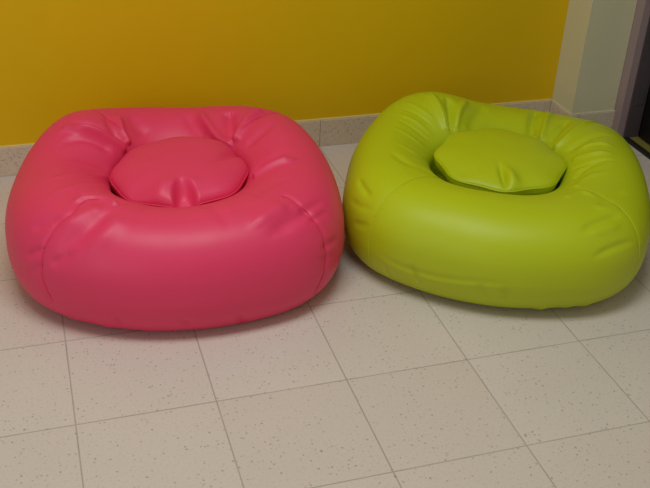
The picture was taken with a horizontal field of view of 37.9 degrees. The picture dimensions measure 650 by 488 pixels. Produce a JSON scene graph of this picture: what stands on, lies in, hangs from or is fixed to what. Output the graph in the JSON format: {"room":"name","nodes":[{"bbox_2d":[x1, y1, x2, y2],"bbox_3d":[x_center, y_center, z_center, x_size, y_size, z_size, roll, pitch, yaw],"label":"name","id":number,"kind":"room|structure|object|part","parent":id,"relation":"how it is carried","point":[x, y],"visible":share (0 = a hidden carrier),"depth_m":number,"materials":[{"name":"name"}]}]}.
{"room":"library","nodes":[
{"label":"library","id":0,"kind":"room"},
{"bbox_2d":[0,0,568,145],"bbox_3d":[-1.049,-1.440,2.256,3.974,2.800,0.150,-7,32,-16],"label":"wall","id":1,"kind":"structure","parent":0,"point":[295,59],"depth_m":3.00,"materials":[{"name":"yellow paint"}]},
{"bbox_2d":[0,99,551,175],"bbox_3d":[-1.085,-0.241,2.887,3.965,0.094,0.009,-7,32,-16],"label":"baseboard","id":2,"kind":"structure","parent":1,"relation":"attached to","point":[344,130],"depth_m":3.20,"materials":[{"name":"tile"}]},
{"bbox_2d":[0,137,649,487],"bbox_3d":[0.548,0.483,1.950,6.400,0.050,3.800,-7,32,-16],"label":"floor","id":3,"kind":"structure","parent":0,"point":[374,380],"depth_m":2.11,"materials":[{"name":"tile"}]},
{"bbox_2d":[5,106,343,330],"bbox_3d":[-0.393,-0.126,2.522,0.873,0.327,0.872,-2,31,-7],"label":"pouf","id":4,"kind":"object","parent":3,"relation":"on","point":[133,218],"visible":1,"depth_m":2.26,"materials":[{"name":"pink leather"}]},
{"bbox_2d":[110,136,247,207],"bbox_3d":[-0.382,-0.167,2.500,0.356,0.154,0.356,0,31,-5],"label":"cushion","id":5,"kind":"object","parent":4,"relation":"on","point":[183,171],"depth_m":2.43,"materials":[{"name":"pink leather"}]},
{"bbox_2d":[342,92,649,309],"bbox_3d":[0.484,-0.172,2.699,0.884,0.295,0.984,4,31,3],"label":"pouf","id":6,"kind":"object","parent":3,"relation":"on","point":[445,195],"visible":1,"depth_m":2.41,"materials":[{"name":"leather"}]},
{"bbox_2d":[434,128,565,194],"bbox_3d":[0.490,-0.207,2.675,0.350,0.131,0.352,16,34,21],"label":"cushion","id":7,"kind":"object","parent":6,"relation":"on","point":[496,160],"depth_m":2.61,"materials":[{"name":"leather"}]},
{"bbox_2d":[552,0,636,113],"bbox_3d":[0.950,-1.652,2.765,0.171,2.800,0.288,-7,32,-16],"label":"wall","id":8,"kind":"structure","parent":0,"point":[596,35],"depth_m":3.23,"materials":[{"name":"white paint"}]},
{"bbox_2d":[549,99,571,116],"bbox_3d":[0.833,-0.442,3.373,0.009,0.094,0.147,-7,32,-16],"label":"baseboard","id":9,"kind":"structure","parent":8,"relation":"attached to","point":[554,108],"depth_m":3.37,"materials":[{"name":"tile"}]},
{"bbox_2d":[572,111,614,128],"bbox_3d":[0.939,-0.418,3.341,0.171,0.094,0.009,-7,32,-16],"label":"baseboard","id":10,"kind":"structure","parent":8,"relation":"attached to","point":[605,118],"depth_m":3.33,"materials":[{"name":"tile"}]},
{"bbox_2d":[572,110,614,114],"bbox_3d":[0.940,-0.461,3.318,0.171,0.004,0.006,-7,32,-16],"label":"trim","id":11,"kind":"structure","parent":8,"relation":"attached to","point":[605,110],"depth_m":3.31,"materials":[{"name":"white paint"}]},
{"bbox_3d":[1.347,-2.249,1.703,0.150,0.650,1.074,-7,32,-16],"label":"wall","id":12,"kind":"structure","parent":0,"visible":0},
{"bbox_2d":[612,0,649,158],"bbox_3d":[1.286,-1.050,2.422,0.140,2.150,1.074,-7,32,-16],"label":"door","id":13,"kind":"structure","parent":12,"relation":"in","point":[631,120],"depth_m":3.27,"materials":[{"name":"grey metal"}]},
{"bbox_3d":[1.096,-0.515,3.284,0.031,0.070,0.002,-7,32,-16],"label":"strike plate","id":14,"kind":"part","parent":13,"relation":"part of","materials":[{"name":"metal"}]}
]}

